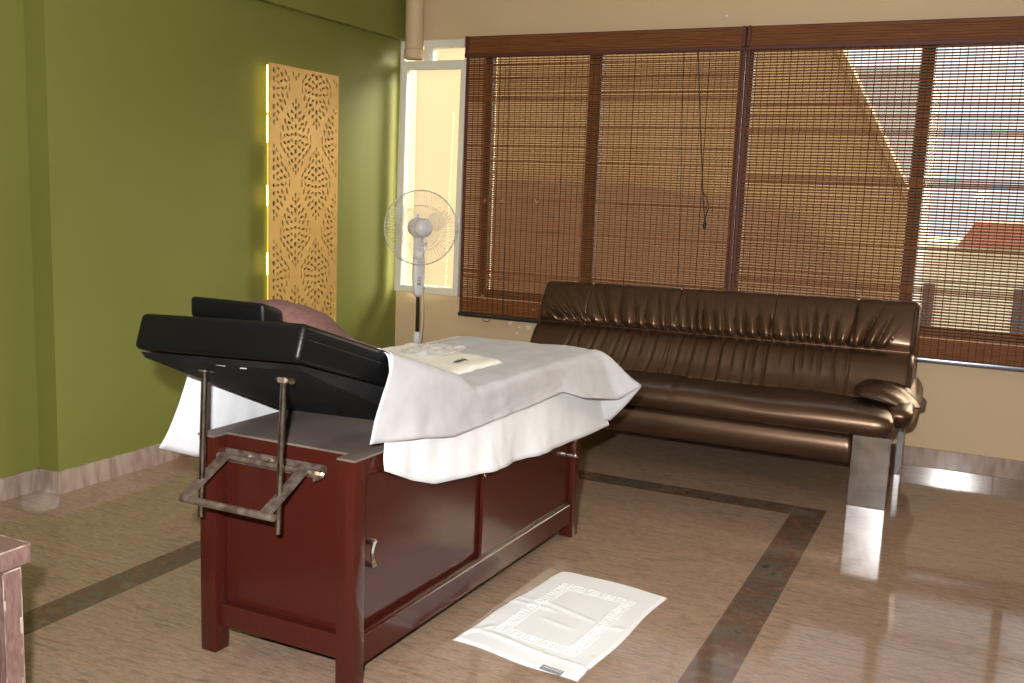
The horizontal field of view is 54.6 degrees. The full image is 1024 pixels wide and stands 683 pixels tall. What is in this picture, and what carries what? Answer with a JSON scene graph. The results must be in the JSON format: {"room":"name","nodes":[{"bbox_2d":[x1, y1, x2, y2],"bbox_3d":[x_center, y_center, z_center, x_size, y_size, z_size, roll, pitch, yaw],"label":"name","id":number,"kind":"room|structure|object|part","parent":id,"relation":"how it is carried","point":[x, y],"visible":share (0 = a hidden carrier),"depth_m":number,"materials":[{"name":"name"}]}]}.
{"room":"massage room","nodes":[
{"label":"massage room","id":0,"kind":"room"},
{"bbox_2d":[0,0,400,477],"bbox_3d":[-2.572,-0.684,3.212,0.400,2.950,7.600,6,9,25],"label":"wall","id":1,"kind":"structure","parent":0,"point":[134,144],"depth_m":4.57,"materials":[{"name":"green paint"}]},
{"bbox_2d":[0,443,187,501],"bbox_3d":[-2.496,0.739,3.354,0.135,0.100,7.583,6,9,25],"label":"baseboard","id":2,"kind":"structure","parent":1,"relation":"attached to","point":[37,479],"depth_m":4.41,"materials":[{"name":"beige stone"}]},
{"bbox_2d":[267,62,338,321],"bbox_3d":[-1.195,-0.624,5.611,0.058,1.777,0.618,6,9,25],"label":"decorative panel","id":3,"kind":"object","parent":1,"relation":"attached to","point":[302,122],"visible":0.73,"depth_m":5.55,"materials":[{"name":"beige wood"}]},
{"bbox_2d":[257,0,405,40],"bbox_3d":[-1.223,-2.103,5.224,0.053,0.645,2.500,6,9,25],"label":"trim","id":4,"kind":"structure","parent":1,"relation":"attached to","point":[386,18],"depth_m":5.90,"materials":[{"name":"green paint"}]},
{"bbox_2d":[0,428,1023,682],"bbox_3d":[-0.007,1.112,2.234,6.200,0.120,8.050,6,9,25],"label":"floor","id":5,"kind":"structure","parent":0,"point":[761,562],"depth_m":3.58,"materials":[{"name":"tile"}]},
{"bbox_2d":[0,535,30,682],"bbox_3d":[-1.428,0.731,2.159,0.501,0.551,0.501,6,9,25],"label":"base cabinet","id":6,"kind":"object","parent":5,"relation":"on","point":[14,553],"visible":1,"depth_m":2.23,"materials":[{"name":"brown weathered wood"}]},
{"bbox_3d":[-1.146,0.753,2.258,0.048,0.498,0.048,6,9,25],"label":"corner post","id":7,"kind":"part","parent":6,"relation":"part of","materials":[{"name":"brown laminate"}]},
{"bbox_2d":[136,314,580,682],"bbox_3d":[-0.343,0.346,3.353,0.627,1.036,1.801,6,9,25],"label":"bed","id":8,"kind":"object","parent":5,"relation":"on","point":[307,542],"visible":0.84,"depth_m":2.83,"materials":[{"name":"maroon paint"},{"name":"black leather"},{"name":"aged steel"}]},
{"bbox_3d":[-0.850,0.268,2.727,0.038,0.446,0.018,6,9,25],"label":"support rod","id":9,"kind":"part","parent":8,"relation":"part of","materials":[{"name":"metal"}]},
{"bbox_3d":[-0.848,0.369,2.758,0.036,0.086,0.168,6,9,25],"label":"bracket arm","id":10,"kind":"part","parent":8,"relation":"part of","materials":[{"name":"metal"}]},
{"bbox_3d":[-0.871,0.589,2.904,0.058,0.651,0.056,6,9,25],"label":"leg","id":11,"kind":"part","parent":8,"relation":"part of","materials":[{"name":"red paint"}]},
{"bbox_2d":[191,296,281,321],"bbox_3d":[-0.744,-0.076,2.677,0.254,0.079,0.085,6,9,25],"label":"pillow","id":12,"kind":"object","parent":8,"relation":"on","point":[200,306],"visible":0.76,"depth_m":2.63,"materials":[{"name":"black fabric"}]},
{"bbox_3d":[-0.656,0.821,2.848,0.425,0.069,0.048,6,9,25],"label":"rail","id":13,"kind":"part","parent":8,"relation":"part of","materials":[{"name":"red paint"}]},
{"bbox_3d":[-0.609,0.294,2.613,0.038,0.446,0.018,6,9,25],"label":"support rod","id":14,"kind":"part","parent":8,"relation":"part of","materials":[{"name":"metal"}]},
{"bbox_3d":[-0.638,0.537,2.818,0.425,0.506,0.018,6,9,25],"label":"panel","id":15,"kind":"part","parent":8,"relation":"part of","materials":[{"name":"red paint"}]},
{"bbox_3d":[-0.602,0.396,2.642,0.036,0.086,0.168,6,9,25],"label":"bracket arm","id":16,"kind":"part","parent":8,"relation":"part of","materials":[{"name":"metal"}]},
{"bbox_2d":[246,299,389,351],"bbox_3d":[-0.584,-0.041,2.816,0.473,0.150,0.236,6,9,25],"label":"hand towel","id":17,"kind":"object","parent":8,"relation":"on","point":[291,312],"visible":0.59,"depth_m":2.73,"materials":[{"name":"pink fabric"}]},
{"bbox_3d":[-0.439,0.636,2.700,0.058,0.651,0.056,6,9,25],"label":"leg","id":18,"kind":"part","parent":8,"relation":"part of","materials":[{"name":"red paint"}]},
{"bbox_3d":[-0.396,0.584,2.744,0.044,0.078,0.018,6,9,25],"label":"handle","id":19,"kind":"part","parent":8,"relation":"part of","materials":[{"name":"silver metal"}]},
{"bbox_3d":[-0.085,0.255,3.301,0.036,0.051,1.417,7,10,27],"label":"rail","id":20,"kind":"part","parent":8,"relation":"part of","materials":[{"name":"red paint"}]},
{"bbox_2d":[159,336,608,483],"bbox_3d":[-0.326,0.155,3.569,0.868,0.501,1.655,6,9,25],"label":"sheet","id":21,"kind":"object","parent":8,"relation":"on","point":[560,419],"visible":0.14,"depth_m":3.17,"materials":[{"name":"white fabric"}]},
{"bbox_2d":[370,336,641,444],"bbox_3d":[-0.240,0.152,3.489,0.934,0.487,1.647,6,9,25],"label":"sheet","id":22,"kind":"object","parent":21,"relation":"on","point":[419,399],"visible":0.63,"depth_m":3.32,"materials":[{"name":"white fabric"}]},
{"bbox_2d":[382,343,502,374],"bbox_3d":[-0.304,0.056,3.589,0.571,0.028,0.414,9,11,38],"label":"folded cloth","id":23,"kind":"object","parent":22,"relation":"on","point":[454,361],"visible":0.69,"depth_m":3.56,"materials":[{"name":"white"}]},
{"bbox_3d":[-0.276,0.545,3.036,0.016,0.457,0.709,7,10,27],"label":"door","id":24,"kind":"part","parent":8,"relation":"part of","materials":[{"name":"red paint"}]},
{"bbox_3d":[-0.104,0.773,3.379,0.036,0.082,1.417,7,10,27],"label":"rail","id":25,"kind":"part","parent":8,"relation":"part of","materials":[{"name":"red paint"}]},
{"bbox_3d":[0.064,0.465,3.646,0.013,0.457,0.720,7,10,27],"label":"door","id":26,"kind":"part","parent":8,"relation":"part of","materials":[{"name":"red paint"}]},
{"bbox_3d":[0.240,0.466,3.995,0.058,0.651,0.056,6,9,25],"label":"leg","id":27,"kind":"part","parent":8,"relation":"part of","materials":[{"name":"red paint"}]},
{"bbox_3d":[0.237,0.418,3.915,0.044,0.078,0.018,6,9,25],"label":"handle","id":28,"kind":"part","parent":8,"relation":"part of","materials":[{"name":"silver metal"}]},
{"bbox_2d":[384,190,458,343],"bbox_3d":[-0.585,-0.252,6.156,0.410,1.366,0.410,6,9,25],"label":"pedestal fan","id":29,"kind":"object","parent":5,"relation":"on","point":[419,228],"visible":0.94,"depth_m":6.08,"materials":[{"name":"white plastic"}]},
{"bbox_3d":[-0.568,0.021,6.183,0.027,0.781,0.024,4,9,11],"label":"power cord","id":30,"kind":"part","parent":29,"relation":"part of","materials":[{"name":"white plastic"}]},
{"bbox_2d":[453,572,666,680],"bbox_3d":[0.179,0.899,3.238,0.445,0.016,0.739,7,10,30],"label":"bath mat","id":31,"kind":"object","parent":5,"relation":"on","point":[568,623],"visible":1,"depth_m":3.18,"materials":[{"name":"white fabric"}]},
{"bbox_2d":[530,281,924,509],"bbox_3d":[1.008,0.190,5.172,2.112,0.903,0.820,6,9,25],"label":"sofa","id":32,"kind":"object","parent":5,"relation":"on","point":[820,377],"visible":0.82,"depth_m":5.01,"materials":[{"name":"brown leather"}]},
{"bbox_3d":[1.059,-0.031,5.307,2.046,0.503,0.363,6,9,25],"label":"backrest","id":33,"kind":"part","parent":32,"relation":"part of","materials":[{"name":"brown leather"}]},
{"bbox_3d":[0.902,0.265,5.060,1.995,0.139,0.510,6,9,25],"label":"seat","id":34,"kind":"part","parent":32,"relation":"part of","materials":[{"name":"brown leather"}]},
{"bbox_3d":[1.637,0.595,4.549,0.167,0.334,0.035,6,9,25],"label":"leg","id":35,"kind":"part","parent":32,"relation":"part of","materials":[{"name":"silver metal"}]},
{"bbox_2d":[855,379,922,406],"bbox_3d":[1.828,0.257,4.806,0.300,0.134,0.440,6,9,25],"label":"armrest","id":36,"kind":"object","parent":32,"relation":"on","point":[873,392],"depth_m":4.72,"materials":[{"name":"brown leather"}]},
{"bbox_3d":[2.013,0.561,5.151,0.030,0.250,0.075,6,9,25],"label":"leg","id":37,"kind":"part","parent":32,"relation":"part of","materials":[{"name":"silver metal"}]},
{"bbox_3d":[1.904,0.303,4.816,0.121,0.201,0.672,6,9,25],"label":"arm","id":38,"kind":"part","parent":32,"relation":"part of","materials":[{"name":"brown leather"}]},
{"bbox_2d":[395,0,1023,474],"bbox_3d":[1.639,-0.873,5.509,6.000,2.950,0.200,6,9,25],"label":"wall","id":39,"kind":"structure","parent":0,"point":[969,410],"depth_m":5.52,"materials":[{"name":"beige paint"}]},
{"bbox_2d":[404,0,423,60],"bbox_3d":[-0.607,-2.167,6.224,0.127,0.772,0.127,6,9,25],"label":"pipe","id":40,"kind":"object","parent":39,"relation":"attached to","point":[414,22],"visible":1,"depth_m":6.21,"materials":[{"name":"beige paint"}]},
{"bbox_2d":[394,39,465,295],"bbox_3d":[-0.521,-1.114,6.384,0.520,1.605,0.173,6,9,25],"label":"window","id":41,"kind":"structure","parent":39,"relation":"in","point":[430,62],"depth_m":6.33,"materials":[{"name":"beige"}]},
{"bbox_2d":[479,35,1023,343],"bbox_3d":[1.489,-0.879,5.542,3.700,1.540,0.050,6,9,25],"label":"window","id":42,"kind":"structure","parent":39,"relation":"in","point":[1011,35],"depth_m":5.60,"materials":[{"name":"brown wood"}]},
{"bbox_2d":[458,26,747,322],"bbox_3d":[0.466,-0.926,5.870,1.733,1.752,0.076,6,9,25],"label":"bamboo blind","id":43,"kind":"object","parent":42,"relation":"attached to","point":[732,39],"visible":0.84,"depth_m":5.83,"materials":[{"name":"brown wood"}]},
{"bbox_3d":[0.437,-0.096,6.000,1.732,0.026,0.030,6,9,25],"label":"rail","id":44,"kind":"part","parent":43,"relation":"part of","materials":[{"name":"black wood"}]},
{"bbox_3d":[-0.035,-0.946,6.112,0.024,1.590,0.004,6,9,25],"label":"lift cord","id":45,"kind":"part","parent":43,"relation":"part of","materials":[{"name":"brown fabric"}]},
{"bbox_3d":[0.486,-1.673,5.731,1.725,0.022,0.009,6,9,25],"label":"valance trim","id":46,"kind":"part","parent":43,"relation":"part of","materials":[{"name":"red wood"}]},
{"bbox_3d":[0.505,-1.783,5.753,1.728,0.020,0.048,6,9,25],"label":"head rail","id":47,"kind":"part","parent":43,"relation":"part of","materials":[{"name":"red"}]},
{"bbox_3d":[0.956,-0.848,5.644,0.064,1.570,0.004,6,9,25],"label":"lift cord","id":48,"kind":"part","parent":43,"relation":"part of","materials":[{"name":"brown fabric"}]},
{"bbox_3d":[1.063,-1.144,5.521,0.121,0.941,0.009,5,9,19],"label":"pull cord","id":49,"kind":"part","parent":43,"relation":"part of","materials":[{"name":"brown fabric"}]},
{"bbox_2d":[731,16,1023,371],"bbox_3d":[2.227,-0.745,5.043,2.167,1.734,0.069,6,9,25],"label":"bamboo blind","id":50,"kind":"object","parent":42,"relation":"attached to","point":[764,38],"visible":0.88,"depth_m":5.14,"materials":[{"name":"brown wood"}]},
{"bbox_3d":[2.242,-1.482,4.905,2.167,0.022,0.009,6,9,25],"label":"valance trim","id":51,"kind":"part","parent":50,"relation":"part of","materials":[{"name":"red wood"}]},
{"bbox_3d":[2.263,-1.593,4.926,2.163,0.020,0.048,6,9,25],"label":"head rail","id":52,"kind":"part","parent":50,"relation":"part of","materials":[{"name":"red"}]},
{"bbox_3d":[2.195,0.099,5.172,2.163,0.026,0.030,6,9,25],"label":"rail","id":53,"kind":"part","parent":50,"relation":"part of","materials":[{"name":"grey metal"}]},
{"bbox_2d":[890,444,1023,480],"bbox_3d":[1.727,0.568,5.537,5.582,0.100,0.015,6,9,25],"label":"baseboard","id":54,"kind":"structure","parent":39,"relation":"attached to","point":[917,456],"depth_m":5.23,"materials":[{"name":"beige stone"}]},
{"label":"outside","id":55,"kind":"structure","parent":0,"visible":0},
{"bbox_3d":[27.645,-0.519,43.365,100.000,0.100,89.700,6,9,25],"label":"ground","id":56,"kind":"structure","parent":55,"visible":0},
{"bbox_2d":[413,46,464,286],"bbox_3d":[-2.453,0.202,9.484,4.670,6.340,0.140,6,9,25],"label":"window pane","id":57,"kind":"structure","parent":56,"relation":"on","point":[437,91],"depth_m":8.31,"materials":[{"name":"beige"}]},
{"bbox_2d":[490,50,908,300],"bbox_3d":[-1.802,-0.296,11.671,11.890,6.720,0.690,6,9,25],"label":"building","id":58,"kind":"structure","parent":56,"relation":"on","point":[842,50],"depth_m":9.57,"materials":[{"name":"brown"}]},
{"bbox_2d":[855,67,942,303],"bbox_3d":[3.619,-1.553,20.018,8.530,7.120,4.200,6,9,25],"label":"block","id":59,"kind":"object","parent":56,"relation":"on","point":[868,67],"visible":0.07,"depth_m":16.26,"materials":[{"name":"grey concrete"}]},
{"bbox_2d":[920,221,1023,333],"bbox_3d":[17.485,0.222,20.073,18.400,4.620,6.300,6,9,25],"label":"house","id":60,"kind":"structure","parent":56,"relation":"on","point":[977,221],"depth_m":20.49,"materials":[{"name":"painted stucco"},{"name":"clay roof tile"},{"name":"glass"}]}
]}

